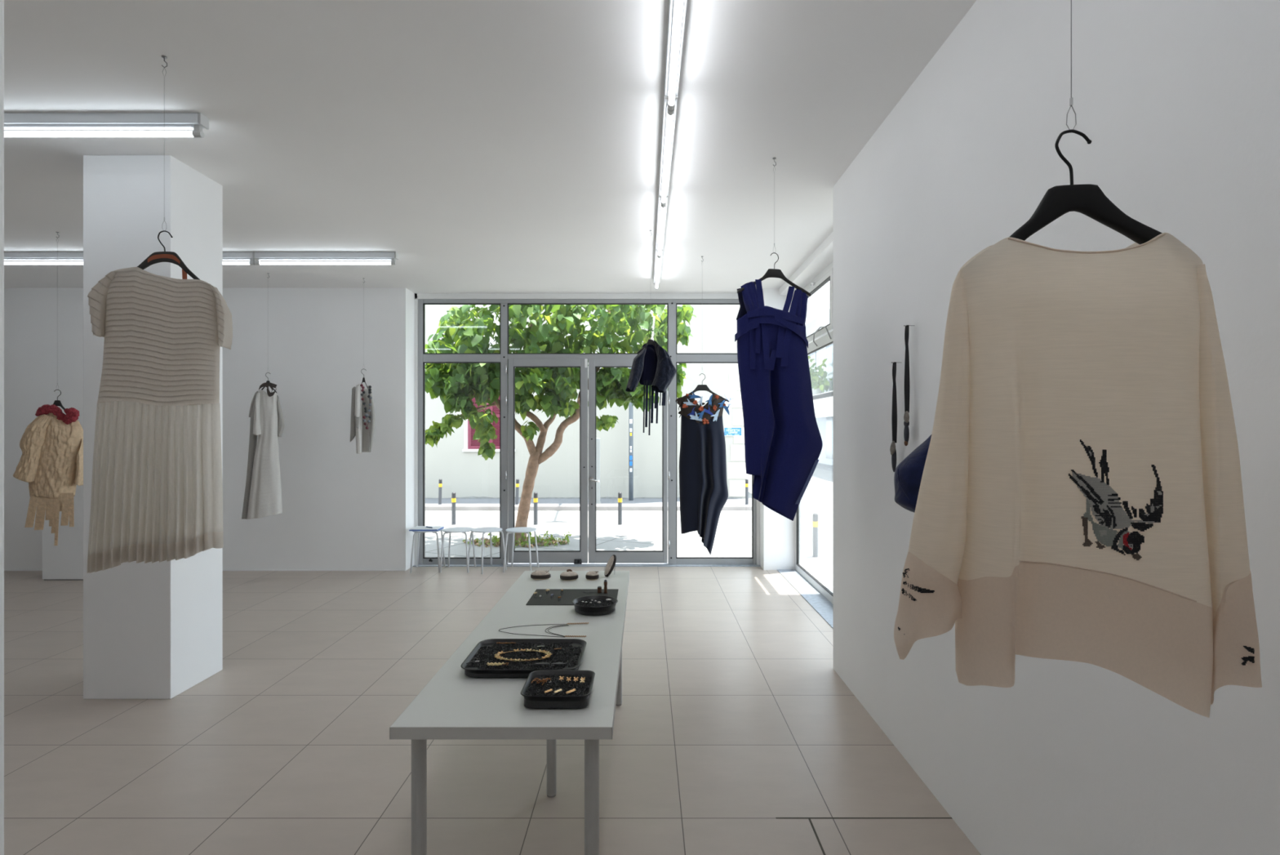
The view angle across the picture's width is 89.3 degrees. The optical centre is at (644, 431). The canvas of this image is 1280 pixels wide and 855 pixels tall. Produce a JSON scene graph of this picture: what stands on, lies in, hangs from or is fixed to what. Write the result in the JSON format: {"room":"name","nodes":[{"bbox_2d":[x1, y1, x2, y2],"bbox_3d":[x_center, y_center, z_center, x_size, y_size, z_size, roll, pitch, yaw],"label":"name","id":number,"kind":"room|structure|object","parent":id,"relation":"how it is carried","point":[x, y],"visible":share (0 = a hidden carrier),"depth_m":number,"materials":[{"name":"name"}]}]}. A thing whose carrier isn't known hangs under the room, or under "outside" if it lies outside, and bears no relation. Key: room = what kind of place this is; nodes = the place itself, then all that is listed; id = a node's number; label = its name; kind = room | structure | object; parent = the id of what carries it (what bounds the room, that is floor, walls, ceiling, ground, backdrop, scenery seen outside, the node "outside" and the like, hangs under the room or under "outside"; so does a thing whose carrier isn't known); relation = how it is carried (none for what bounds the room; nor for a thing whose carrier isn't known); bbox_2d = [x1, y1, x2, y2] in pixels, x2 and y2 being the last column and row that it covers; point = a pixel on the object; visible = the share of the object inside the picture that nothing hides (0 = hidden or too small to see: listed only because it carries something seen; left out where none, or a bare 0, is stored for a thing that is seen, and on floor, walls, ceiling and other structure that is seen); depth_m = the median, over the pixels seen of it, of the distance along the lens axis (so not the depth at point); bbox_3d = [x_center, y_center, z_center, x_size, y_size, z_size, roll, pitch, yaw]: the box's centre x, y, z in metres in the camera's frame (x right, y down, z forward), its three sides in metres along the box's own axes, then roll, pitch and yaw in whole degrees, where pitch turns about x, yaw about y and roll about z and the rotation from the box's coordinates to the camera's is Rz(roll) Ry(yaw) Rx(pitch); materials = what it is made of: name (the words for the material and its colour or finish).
{"room":"clothing store","nodes":[
{"label":"clothing store","id":0,"kind":"room"},
{"bbox_2d":[0,0,4,854],"bbox_3d":[-1.774,-0.025,1.059,0.353,3.120,1.118,0,0,0],"label":"column","id":1,"kind":"structure","parent":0,"point":[2,2],"depth_m":1.61,"materials":[{"name":"white paint"}]},
{"bbox_2d":[83,155,222,698],"bbox_3d":[-2.974,-0.025,3.945,0.503,3.120,0.460,0,0,0],"label":"column","id":2,"kind":"structure","parent":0,"point":[152,630],"depth_m":3.71,"materials":[{"name":"white paint"}]},
{"bbox_2d":[4,288,414,569],"bbox_3d":[-5.822,0.025,7.385,6.357,3.220,0.470,0,0,0],"label":"wall","id":3,"kind":"structure","parent":0,"point":[343,508],"depth_m":7.15,"materials":[{"name":"white paint"}]},
{"bbox_2d":[4,568,405,570],"bbox_3d":[-5.822,1.529,7.145,6.357,0.012,0.010,0,0,0],"label":"baseboard","id":4,"kind":"structure","parent":3,"relation":"attached to","point":[4,569],"depth_m":7.14,"materials":[{"name":"white paint"}]},
{"bbox_2d":[414,293,759,564],"bbox_3d":[-0.663,-0.025,7.467,3.960,3.120,0.106,0,0,0],"label":"window","id":5,"kind":"structure","parent":3,"relation":"in","point":[504,300],"depth_m":7.45,"materials":[{"name":"metal"}]},
{"bbox_2d":[505,358,587,564],"bbox_3d":[-1.130,0.337,7.452,0.941,2.356,0.095,0,0,0],"label":"door","id":6,"kind":"structure","parent":5,"relation":"attached to","point":[575,557],"depth_m":7.44,"materials":[{"name":"metal"}]},
{"bbox_2d":[412,561,760,566],"bbox_3d":[-0.663,1.532,7.482,3.960,0.006,0.235,0,0,0],"label":"trim","id":7,"kind":"structure","parent":5,"relation":"attached to","point":[588,564],"depth_m":7.39,"materials":[{"name":"grey metal"}]},
{"bbox_2d":[583,358,670,563],"bbox_3d":[-0.211,0.336,7.433,0.992,2.354,0.134,0,0,0],"label":"door","id":8,"kind":"structure","parent":5,"relation":"attached to","point":[595,556],"depth_m":7.44,"materials":[{"name":"metal"}]},
{"bbox_2d":[4,0,977,293],"bbox_3d":[-3.750,-1.760,1.960,10.900,0.350,11.320,0,0,0],"label":"ceiling","id":9,"kind":"structure","parent":0,"point":[491,146],"depth_m":3.33,"materials":[{"name":"white paint"}]},
{"bbox_2d":[4,251,83,264],"bbox_3d":[-5.324,-1.530,5.740,1.257,0.110,0.064,0,0,0],"label":"strip light","id":10,"kind":"object","parent":9,"relation":"attached to","point":[8,255],"visible":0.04,"depth_m":5.71,"materials":[{"name":"grey"}]},
{"bbox_2d":[55,231,59,389],"bbox_3d":[-4.672,-0.956,5.150,0.022,1.258,0.020,0,0,-16],"label":"wire","id":11,"kind":"object","parent":9,"relation":"hanging from","point":[55,232],"visible":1,"depth_m":5.15,"materials":[{"name":"silver metal"}]},
{"bbox_2d":[53,389,65,409],"bbox_3d":[-4.673,-0.224,5.150,0.204,0.222,0.020,0,0,-16],"label":"clothes hanger","id":12,"kind":"object","parent":11,"relation":"hanging from","point":[57,402],"visible":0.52,"depth_m":5.15,"materials":[{"name":"grey plastic"}]},
{"bbox_2d":[13,404,83,545],"bbox_3d":[-4.693,0.341,5.122,0.438,1.109,0.249,0,0,-27],"label":"sweater","id":13,"kind":"object","parent":12,"relation":"hanging from","point":[51,461],"visible":0.98,"depth_m":5.06,"materials":[{"name":"beige fabric"}]},
{"bbox_2d":[4,112,208,137],"bbox_3d":[-2.837,-1.530,3.250,1.257,0.110,0.064,0,0,0],"label":"strip light","id":14,"kind":"object","parent":9,"relation":"attached to","point":[196,122],"visible":1,"depth_m":3.23,"materials":[{"name":"white metal"}]},
{"bbox_2d":[161,55,167,229],"bbox_3d":[-2.034,-1.214,2.740,0.020,0.741,0.020,0,0,38],"label":"wire","id":15,"kind":"object","parent":9,"relation":"hanging from","point":[164,57],"visible":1,"depth_m":2.74,"materials":[{"name":"silver metal"}]},
{"bbox_2d":[137,230,199,279],"bbox_3d":[-2.038,-0.729,2.739,0.343,0.242,0.022,0,0,-13],"label":"clothes hanger","id":16,"kind":"object","parent":15,"relation":"hanging from","point":[158,256],"visible":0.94,"depth_m":2.74,"materials":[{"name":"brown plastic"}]},
{"bbox_2d":[86,266,232,573],"bbox_3d":[-2.046,-0.053,2.736,0.519,1.264,0.260,0,0,-13],"label":"dress","id":17,"kind":"object","parent":16,"relation":"hanging from","point":[157,484],"visible":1,"depth_m":2.67,"materials":[{"name":"beige fabric"}]},
{"bbox_2d":[222,251,255,265],"bbox_3d":[-4.074,-1.530,5.740,1.257,0.110,0.064,0,0,0],"label":"strip light","id":18,"kind":"object","parent":9,"relation":"attached to","point":[227,255],"visible":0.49,"depth_m":5.71,"materials":[{"name":"grey"}]},
{"bbox_2d":[266,273,269,372],"bbox_3d":[-3.778,-1.085,6.492,0.022,1.000,0.020,0,0,-18],"label":"wire","id":19,"kind":"object","parent":9,"relation":"hanging from","point":[268,273],"visible":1,"depth_m":6.49,"materials":[{"name":"silver metal"}]},
{"bbox_2d":[262,372,276,392],"bbox_3d":[-3.779,-0.487,6.492,0.155,0.210,0.019,0,0,-18],"label":"clothes hanger","id":20,"kind":"object","parent":19,"relation":"hanging from","point":[268,380],"visible":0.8,"depth_m":6.49,"materials":[{"name":"grey plastic"}]},
{"bbox_2d":[241,382,284,519],"bbox_3d":[-3.824,0.192,6.471,0.378,1.364,0.210,0,0,-18],"label":"dress","id":21,"kind":"object","parent":20,"relation":"hanging from","point":[263,489],"visible":1,"depth_m":6.42,"materials":[{"name":"white fabric"}]},
{"bbox_2d":[253,251,398,265],"bbox_3d":[-2.824,-1.530,5.740,1.257,0.110,0.064,0,0,0],"label":"strip light","id":22,"kind":"object","parent":9,"relation":"attached to","point":[393,256],"visible":1,"depth_m":5.71,"materials":[{"name":"grey"}]},
{"bbox_2d":[653,250,662,289],"bbox_3d":[0.120,-1.530,6.099,0.064,0.110,1.257,0,0,0],"label":"strip light","id":23,"kind":"object","parent":9,"relation":"attached to","point":[658,260],"visible":0.71,"depth_m":6.02,"materials":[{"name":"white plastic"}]},
{"bbox_2d":[655,196,668,257],"bbox_3d":[0.120,-1.530,4.849,0.064,0.110,1.257,0,0,0],"label":"strip light","id":24,"kind":"object","parent":9,"relation":"attached to","point":[661,212],"visible":0.7,"depth_m":4.75,"materials":[{"name":"grey plastic"}]},
{"bbox_2d":[658,96,678,205],"bbox_3d":[0.120,-1.530,3.599,0.064,0.110,1.257,0,0,0],"label":"strip light","id":25,"kind":"object","parent":9,"relation":"attached to","point":[668,116],"visible":0.7,"depth_m":3.46,"materials":[{"name":"grey plastic"}]},
{"bbox_2d":[664,0,687,110],"bbox_3d":[0.120,-1.530,2.349,0.064,0.110,1.257,0,0,0],"label":"strip light","id":26,"kind":"object","parent":9,"relation":"attached to","point":[677,11],"visible":1,"depth_m":2.55,"materials":[{"name":"grey plastic"}]},
{"bbox_2d":[772,157,776,252],"bbox_3d":[0.751,-1.307,3.757,0.020,0.555,0.020,0,0,39],"label":"wire","id":27,"kind":"object","parent":9,"relation":"hanging from","point":[773,158],"visible":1,"depth_m":3.76,"materials":[{"name":"silver metal"}]},
{"bbox_2d":[737,252,810,296],"bbox_3d":[0.751,-0.915,3.757,0.452,0.245,0.023,0,0,-12],"label":"clothes hanger","id":28,"kind":"object","parent":27,"relation":"hanging from","point":[771,273],"visible":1,"depth_m":3.75,"materials":[{"name":"grey plastic"}]},
{"bbox_2d":[1066,0,1076,133],"bbox_3d":[0.758,-1.057,1.150,0.022,1.055,0.020,0,0,5],"label":"wire","id":29,"kind":"object","parent":9,"relation":"hanging from","point":[1071,98],"visible":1,"depth_m":1.15,"materials":[{"name":"silver metal"}]},
{"bbox_2d":[1008,129,1162,244],"bbox_3d":[0.770,-0.402,1.149,0.372,0.268,0.033,0,0,5],"label":"clothes hanger","id":30,"kind":"object","parent":29,"relation":"hanging from","point":[1089,200],"visible":0.84,"depth_m":1.14,"materials":[{"name":"black plastic"}]},
{"bbox_2d":[893,232,1262,717],"bbox_3d":[0.758,0.073,1.157,0.596,0.833,0.184,0,0,0],"label":"sweater","id":31,"kind":"object","parent":30,"relation":"hanging from","point":[1080,497],"visible":1,"depth_m":1.08,"materials":[{"name":"beige fabric"}]},
{"bbox_3d":[0.519,-1.051,5.865,0.022,1.068,0.019,0,0,0],"label":"wire","id":32,"kind":"object","parent":9,"relation":"hanging from","visible":0},
{"bbox_2d":[675,373,728,402],"bbox_3d":[0.518,-0.395,5.865,0.482,0.261,0.024,0,0,0],"label":"clothes hanger","id":33,"kind":"object","parent":32,"relation":"hanging from","point":[700,387],"visible":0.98,"depth_m":5.86,"materials":[{"name":"grey plastic"}]},
{"bbox_2d":[675,391,729,555],"bbox_3d":[0.520,0.379,5.859,0.487,1.484,0.222,0,0,0],"label":"dress","id":34,"kind":"object","parent":33,"relation":"hanging from","point":[703,482],"visible":1,"depth_m":5.80,"materials":[{"name":"black fabric"}]},
{"label":"wire","id":35,"kind":"object","parent":9,"relation":"hanging from","visible":0},
{"bbox_2d":[636,329,655,354],"bbox_3d":[0.044,-0.704,5.100,0.227,0.199,0.018,0,0,-22],"label":"clothes hanger","id":36,"kind":"object","parent":35,"relation":"hanging from","point":[649,341],"visible":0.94,"depth_m":5.09,"materials":[{"name":"grey plastic"}]},
{"bbox_2d":[625,340,675,435],"bbox_3d":[0.045,-0.344,5.100,0.404,0.748,0.185,0,0,-17],"label":"jacket","id":37,"kind":"object","parent":36,"relation":"hanging from","point":[653,366],"visible":0.99,"depth_m":5.09,"materials":[{"name":"black fabric"}]},
{"label":"wire","id":38,"kind":"object","parent":9,"relation":"hanging from","visible":0},
{"bbox_2d":[360,368,368,388],"bbox_3d":[-2.911,-0.533,6.702,0.103,0.233,0.021,0,0,-20],"label":"clothes hanger","id":39,"kind":"object","parent":38,"relation":"hanging from","point":[363,378],"visible":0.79,"depth_m":6.70,"materials":[{"name":"grey plastic"}]},
{"bbox_2d":[350,383,375,453],"bbox_3d":[-2.929,-0.131,6.723,0.218,0.716,0.231,0,0,-42],"label":"jacket","id":40,"kind":"object","parent":39,"relation":"hanging from","point":[364,437],"visible":0.94,"depth_m":6.68,"materials":[{"name":"white fabric"}]},
{"bbox_2d":[360,383,372,429],"bbox_3d":[-2.856,-0.254,6.633,0.115,0.463,0.018,0,0,-20],"label":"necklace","id":41,"kind":"object","parent":40,"relation":"hanging from","point":[361,384],"visible":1,"depth_m":6.63,"materials":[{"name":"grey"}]},
{"bbox_2d":[4,566,981,854],"bbox_3d":[-3.620,1.595,1.985,10.760,0.120,10.970,0,0,0],"label":"floor","id":42,"kind":"structure","parent":0,"point":[735,716],"depth_m":3.19,"materials":[{"name":"beige tile"}]},
{"bbox_2d":[42,484,83,579],"bbox_3d":[-5.600,0.995,6.910,1.240,1.080,0.460,0,0,0],"label":"plinth","id":43,"kind":"object","parent":42,"relation":"on","point":[63,561],"visible":0.23,"depth_m":6.68,"materials":[{"name":"white paint"}]},
{"bbox_2d":[409,528,445,573],"bbox_3d":[-2.412,1.310,7.200,0.336,0.450,0.336,0,0,-7],"label":"stool","id":44,"kind":"object","parent":42,"relation":"on","point":[441,530],"visible":0.69,"depth_m":7.08,"materials":[{"name":"white paint"}]},
{"bbox_2d":[408,525,444,530],"bbox_3d":[-2.418,1.074,7.180,0.310,0.020,0.240,0,0,0],"label":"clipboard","id":45,"kind":"object","parent":44,"relation":"on","point":[417,527],"visible":0.98,"depth_m":7.09,"materials":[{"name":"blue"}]},
{"bbox_2d":[439,526,475,572],"bbox_3d":[-2.078,1.310,7.200,0.336,0.450,0.336,0,0,0],"label":"stool","id":46,"kind":"object","parent":42,"relation":"on","point":[459,529],"visible":0.99,"depth_m":7.11,"materials":[{"name":"white metal"}]},
{"bbox_2d":[467,526,506,573],"bbox_3d":[-1.758,1.310,7.200,0.336,0.450,0.336,0,0,-45],"label":"stool","id":47,"kind":"object","parent":42,"relation":"on","point":[487,529],"visible":0.98,"depth_m":7.19,"materials":[{"name":"white metal"}]},
{"bbox_2d":[389,570,629,854],"bbox_3d":[-0.389,1.166,2.732,0.601,0.738,1.967,0,0,0],"label":"display table","id":48,"kind":"object","parent":42,"relation":"on","point":[453,704],"visible":0.83,"depth_m":1.95,"materials":[{"name":"grey"}]},
{"bbox_2d":[460,638,586,677],"bbox_3d":[-0.407,0.780,2.232,0.393,0.035,0.311,0,0,0],"label":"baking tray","id":49,"kind":"object","parent":48,"relation":"on","point":[582,642],"visible":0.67,"depth_m":2.26,"materials":[{"name":"black metal"}]},
{"bbox_2d":[464,641,583,676],"bbox_3d":[-0.407,0.781,2.232,0.371,0.022,0.289,0,0,0],"label":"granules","id":50,"kind":"object","parent":49,"relation":"in","point":[570,653],"visible":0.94,"depth_m":2.22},
{"bbox_2d":[486,662,508,665],"bbox_3d":[-0.487,0.766,2.137,0.072,0.005,0.031,0,0,0],"label":"earring","id":51,"kind":"object","parent":50,"relation":"on","point":[488,663],"visible":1,"depth_m":2.14,"materials":[{"name":"gold metal"}]},
{"bbox_2d":[493,648,551,661],"bbox_3d":[-0.419,0.767,2.225,0.200,0.006,0.120,0,0,0],"label":"necklace","id":52,"kind":"object","parent":50,"relation":"on","point":[548,654],"visible":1,"depth_m":2.22,"materials":[{"name":"gold metal"}]},
{"bbox_2d":[530,569,551,579],"bbox_3d":[-0.565,0.775,3.509,0.108,0.045,0.067,0,0,0],"label":"stone","id":53,"kind":"object","parent":48,"relation":"on","point":[535,575],"visible":1,"depth_m":3.48,"materials":[{"name":"beige stone"}]},
{"bbox_2d":[498,622,588,636],"bbox_3d":[-0.407,0.794,2.598,0.359,0.006,0.184,0,0,0],"label":"necklace","id":54,"kind":"object","parent":48,"relation":"on","point":[566,624],"visible":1,"depth_m":2.59,"materials":[{"name":"black rubber"}]},
{"bbox_2d":[520,670,595,708],"bbox_3d":[-0.258,0.775,1.945,0.205,0.045,0.201,0,0,0],"label":"tin","id":55,"kind":"object","parent":48,"relation":"on","point":[533,698],"visible":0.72,"depth_m":1.89,"materials":[{"name":"black metal"}]},
{"bbox_2d":[524,673,591,707],"bbox_3d":[-0.258,0.776,1.945,0.187,0.031,0.182,0,0,0],"label":"granules","id":56,"kind":"object","parent":55,"relation":"in","point":[534,688],"visible":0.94,"depth_m":1.92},
{"bbox_2d":[531,677,551,684],"bbox_3d":[-0.318,0.755,1.963,0.056,0.014,0.039,0,0,15],"label":"brooch","id":57,"kind":"object","parent":56,"relation":"on","point":[546,678],"visible":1,"depth_m":1.96,"materials":[{"name":"orange metal"}]},
{"bbox_2d":[560,568,577,580],"bbox_3d":[-0.409,0.772,3.491,0.098,0.052,0.079,0,0,0],"label":"stone","id":58,"kind":"object","parent":48,"relation":"on","point":[569,575],"visible":1,"depth_m":3.46,"materials":[{"name":"beige stone"}]},
{"bbox_2d":[525,588,618,604],"bbox_3d":[-0.341,0.796,3.120,0.413,0.004,0.291,0,0,0],"label":"sheet","id":59,"kind":"object","parent":48,"relation":"on","point":[568,595],"visible":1,"depth_m":3.15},
{"bbox_2d":[604,579,607,593],"bbox_3d":[-0.194,0.761,3.185,0.018,0.066,0.014,0,0,0],"label":"figurine","id":60,"kind":"object","parent":59,"relation":"on","point":[605,580],"visible":1,"depth_m":3.18,"materials":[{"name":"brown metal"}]},
{"bbox_2d":[585,570,599,580],"bbox_3d":[-0.284,0.775,3.495,0.072,0.045,0.060,0,0,0],"label":"stone","id":61,"kind":"object","parent":48,"relation":"on","point":[591,575],"visible":1,"depth_m":3.47,"materials":[{"name":"beige stone"}]},
{"bbox_2d":[572,595,617,615],"bbox_3d":[-0.223,0.776,2.885,0.203,0.044,0.203,0,0,0],"label":"bowl","id":62,"kind":"object","parent":48,"relation":"on","point":[582,608],"visible":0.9,"depth_m":2.83,"materials":[{"name":"black metal"}]},
{"bbox_2d":[574,598,615,614],"bbox_3d":[-0.223,0.778,2.885,0.180,0.027,0.180,0,0,0],"label":"granules","id":63,"kind":"object","parent":62,"relation":"in","point":[603,602],"visible":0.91,"depth_m":2.87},
{"bbox_2d":[604,554,616,576],"bbox_3d":[-0.188,0.739,3.572,0.065,0.121,0.070,0,0,-22],"label":"disc","id":64,"kind":"object","parent":48,"relation":"on","point":[610,566],"visible":1,"depth_m":3.55,"materials":[{"name":"grey stone"}]},
{"bbox_2d":[502,526,538,572],"bbox_3d":[-1.376,1.310,7.200,0.336,0.450,0.336,0,0,6],"label":"stool","id":65,"kind":"object","parent":42,"relation":"on","point":[521,529],"visible":0.95,"depth_m":7.12,"materials":[{"name":"white metal"}]},
{"bbox_2d":[775,817,951,854],"bbox_3d":[0.870,1.535,-0.411,0.700,0.001,5.977,0,0,0],"label":"trim","id":66,"kind":"structure","parent":42,"relation":"in","point":[809,818],"depth_m":2.57,"materials":[{"name":"grey"}]},
{"bbox_2d":[734,279,822,520],"bbox_3d":[0.782,-0.175,3.751,0.541,1.395,0.195,0,0,-12],"label":"jumpsuit","id":67,"kind":"object","parent":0,"point":[784,444],"visible":1,"depth_m":3.70,"materials":[{"name":"blue fabric"}]},
{"bbox_2d":[760,288,804,569],"bbox_3d":[1.538,0.025,7.400,0.443,3.220,0.440,0,0,0],"label":"wall","id":68,"kind":"structure","parent":0,"point":[777,531],"depth_m":7.18,"materials":[{"name":"white paint"}]},
{"bbox_2d":[833,0,1279,854],"bbox_3d":[1.485,0.025,0.350,0.530,3.220,7.700,0,0,0],"label":"wall","id":69,"kind":"structure","parent":0,"point":[1177,102],"depth_m":1.90,"materials":[{"name":"white paint"}]},
{"bbox_2d":[777,568,833,628],"bbox_3d":[1.565,1.532,5.690,0.200,0.006,2.980,0,0,0],"label":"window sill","id":70,"kind":"structure","parent":69,"relation":"attached to","point":[824,606],"depth_m":6.06,"materials":[{"name":"white stone"}]},
{"bbox_2d":[779,231,833,295],"bbox_3d":[1.595,-1.548,5.690,0.210,0.075,2.980,0,0,0],"label":"trim","id":71,"kind":"structure","parent":69,"relation":"attached to","point":[823,255],"depth_m":5.96,"materials":[{"name":"white paint"}]},
{"bbox_2d":[795,261,833,604],"bbox_3d":[1.663,0.013,5.690,0.099,3.045,2.980,0,0,0],"label":"window","id":72,"kind":"structure","parent":69,"relation":"in","point":[823,337],"depth_m":6.21,"materials":[{"name":"white metal"}]},
{"bbox_2d":[893,434,931,511],"bbox_3d":[1.088,0.111,2.549,0.226,0.468,0.157,0,0,0],"label":"cloth bag","id":73,"kind":"object","parent":69,"relation":"hanging from","point":[908,475],"visible":0.38,"depth_m":2.50,"materials":[{"name":"blue fabric"}]},
{"label":"outside","id":74,"kind":"structure","parent":0,"visible":0},
{"bbox_2d":[425,497,751,505],"bbox_3d":[-8.625,1.811,14.665,22.750,0.448,1.470,0,0,0],"label":"pavement","id":75,"kind":"structure","parent":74,"point":[428,501],"depth_m":14.63,"materials":[{"name":"grey concrete"}]},
{"bbox_2d":[438,479,442,504],"bbox_3d":[-4.465,1.320,14.120,0.072,0.570,0.072,1,0,0],"label":"bollard","id":76,"kind":"object","parent":75,"relation":"on","point":[440,484],"visible":0.95,"depth_m":14.09,"materials":[{"name":"grey metal"}]},
{"bbox_2d":[515,479,519,504],"bbox_3d":[-2.786,1.320,14.120,0.072,0.570,0.072,2,0,0],"label":"bollard","id":77,"kind":"object","parent":75,"relation":"on","point":[517,480],"visible":0.97,"depth_m":14.09,"materials":[{"name":"grey metal"}]},
{"bbox_2d":[595,438,600,503],"bbox_3d":[-1.035,0.865,14.300,0.120,1.440,0.100,0,0,0],"label":"metal post","id":78,"kind":"object","parent":75,"relation":"on","point":[597,440],"visible":0.96,"depth_m":14.27,"materials":[{"name":"silver metal"}]},
{"bbox_2d":[628,304,633,500],"bbox_3d":[-0.100,-2.595,13.666,0.552,8.360,2.672,0,0,0],"label":"street lamp","id":79,"kind":"object","parent":75,"relation":"on","point":[630,407],"visible":0.35,"depth_m":14.91,"materials":[{"name":"metal"}]},
{"bbox_2d":[745,479,748,504],"bbox_3d":[2.222,1.320,14.120,0.072,0.570,0.072,0,0,0],"label":"bollard","id":80,"kind":"object","parent":75,"relation":"on","point":[746,480],"visible":0.97,"depth_m":14.09,"materials":[{"name":"grey metal"}]},
{"bbox_3d":[1.196,-0.479,2.930,0.051,0.006,0.005,0,0,0],"label":"pin","id":81,"kind":"object","parent":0,"visible":0},
{"bbox_2d":[903,324,910,445],"bbox_3d":[1.183,-0.208,2.928,0.026,0.546,0.054,0,0,24],"label":"necklace","id":82,"kind":"object","parent":81,"relation":"hanging from","point":[907,384],"visible":1,"depth_m":2.92,"materials":[{"name":"black"}]},
{"bbox_3d":[1.196,-0.328,3.077,0.051,0.006,0.005,0,0,0],"label":"pin","id":83,"kind":"object","parent":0,"visible":0},
{"bbox_2d":[889,361,897,471],"bbox_3d":[1.176,-0.068,3.069,0.031,0.524,0.064,0,0,28],"label":"necklace","id":84,"kind":"object","parent":83,"relation":"hanging from","point":[894,415],"visible":0.98,"depth_m":3.07,"materials":[{"name":"black"}]},
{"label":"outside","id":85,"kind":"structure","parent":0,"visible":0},
{"bbox_2d":[425,304,746,497],"bbox_3d":[-9.800,-5.515,19.825,24.400,14.800,9.050,0,0,0],"label":"building","id":86,"kind":"structure","parent":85,"point":[455,460],"depth_m":15.35,"materials":[{"name":"white paint"}]},
{"bbox_2d":[467,394,489,448],"bbox_3d":[-3.939,-0.360,15.332,0.507,1.550,0.035,0,0,0],"label":"shutter","id":87,"kind":"object","parent":86,"relation":"hanging from","point":[472,444],"depth_m":15.32,"materials":[{"name":"pink"}]},
{"bbox_2d":[489,395,499,448],"bbox_3d":[-3.424,-0.360,15.332,0.507,1.550,0.035,0,0,0],"label":"shutter","id":88,"kind":"object","parent":86,"relation":"hanging from","point":[496,442],"depth_m":15.33,"materials":[{"name":"pink"}]},
{"bbox_2d":[724,426,742,435],"bbox_3d":[2.082,0.000,15.334,0.430,0.210,0.027,0,0,0],"label":"street sign","id":89,"kind":"object","parent":86,"relation":"attached to","point":[728,431],"visible":1,"depth_m":15.32,"materials":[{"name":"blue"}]},
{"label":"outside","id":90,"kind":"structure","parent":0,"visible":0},
{"bbox_2d":[425,505,751,510],"bbox_3d":[-8.625,1.810,13.855,22.750,0.450,0.150,0,0,0],"label":"kerb","id":91,"kind":"object","parent":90,"point":[427,507],"depth_m":13.78,"materials":[{"name":"concrete"}]},
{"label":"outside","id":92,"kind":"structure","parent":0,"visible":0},
{"bbox_2d":[425,522,833,523],"bbox_3d":[-5.240,1.810,6.910,17.520,0.450,8.820,0,0,0],"label":"kerb","id":93,"kind":"object","parent":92,"point":[425,522],"depth_m":11.22,"materials":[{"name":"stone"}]},
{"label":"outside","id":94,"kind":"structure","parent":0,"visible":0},
{"bbox_2d":[425,523,833,591],"bbox_3d":[-5.300,1.760,6.850,17.400,0.350,8.700,0,0,0],"label":"pavement","id":95,"kind":"structure","parent":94,"point":[731,540],"depth_m":9.31,"materials":[{"name":"grey concrete"}]},
{"bbox_2d":[451,492,456,524],"bbox_3d":[-3.264,1.320,11.050,0.072,0.570,0.072,0,0,0],"label":"bollard","id":96,"kind":"object","parent":95,"relation":"on","point":[453,494],"visible":0.94,"depth_m":11.02,"materials":[{"name":"grey metal"}]},
{"bbox_2d":[462,530,571,547],"bbox_3d":[-1.810,1.496,9.156,1.559,0.248,0.703,0,0,0],"label":"weeds","id":97,"kind":"object","parent":95,"relation":"on","point":[550,540],"visible":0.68,"depth_m":9.05,"materials":[{"name":"green plant"}]},
{"bbox_2d":[533,492,537,524],"bbox_3d":[-1.867,1.320,11.050,0.072,0.570,0.072,0,0,0],"label":"bollard","id":98,"kind":"object","parent":95,"relation":"on","point":[535,494],"visible":0.94,"depth_m":11.02,"materials":[{"name":"grey metal"}]},
{"bbox_2d":[425,304,696,544],"bbox_3d":[-1.150,-0.916,9.224,3.806,5.082,2.246,0,0,-5],"label":"tree","id":99,"kind":"object","parent":95,"relation":"on","point":[456,384],"visible":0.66,"depth_m":8.78,"materials":[{"name":"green plant"}]},
{"bbox_2d":[617,492,622,524],"bbox_3d":[-0.427,1.320,11.050,0.072,0.570,0.072,0,0,0],"label":"bollard","id":100,"kind":"object","parent":95,"relation":"on","point":[620,494],"visible":0.91,"depth_m":11.02,"materials":[{"name":"grey metal"}]},
{"bbox_2d":[812,512,817,556],"bbox_3d":[2.157,1.320,8.200,0.072,0.570,0.072,0,0,0],"label":"bollard","id":101,"kind":"object","parent":95,"relation":"on","point":[815,516],"visible":0.91,"depth_m":8.17,"materials":[{"name":"grey metal"}]},
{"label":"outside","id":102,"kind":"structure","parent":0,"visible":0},
{"bbox_2d":[815,462,833,471],"bbox_3d":[12.000,1.810,41.950,8.000,0.450,56.100,0,0,0],"label":"pavement","id":103,"kind":"structure","parent":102,"point":[828,467],"depth_m":29.46,"materials":[{"name":"grey concrete"}]},
{"bbox_2d":[804,303,833,465],"bbox_3d":[12.675,-1.765,41.000,10.250,7.300,42.000,0,0,0],"label":"building","id":104,"kind":"structure","parent":103,"relation":"on","point":[824,402],"depth_m":30.60,"materials":[{"name":"white"}]},
{"bbox_2d":[808,355,832,395],"bbox_3d":[8.276,-2.676,30.920,1.207,1.882,2.797,0,0,0],"label":"potted shrub","id":105,"kind":"object","parent":104,"relation":"on","point":[819,384],"visible":0.85,"depth_m":30.63,"materials":[{"name":"green plant"}]},
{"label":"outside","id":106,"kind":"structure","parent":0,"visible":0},
{"bbox_2d":[425,467,833,522],"bbox_3d":[17.529,1.910,30.995,56.570,0.450,65.021,0,0,22],"label":"road","id":107,"kind":"structure","parent":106,"point":[819,492],"depth_m":13.23,"materials":[{"name":"grey asphalt"}]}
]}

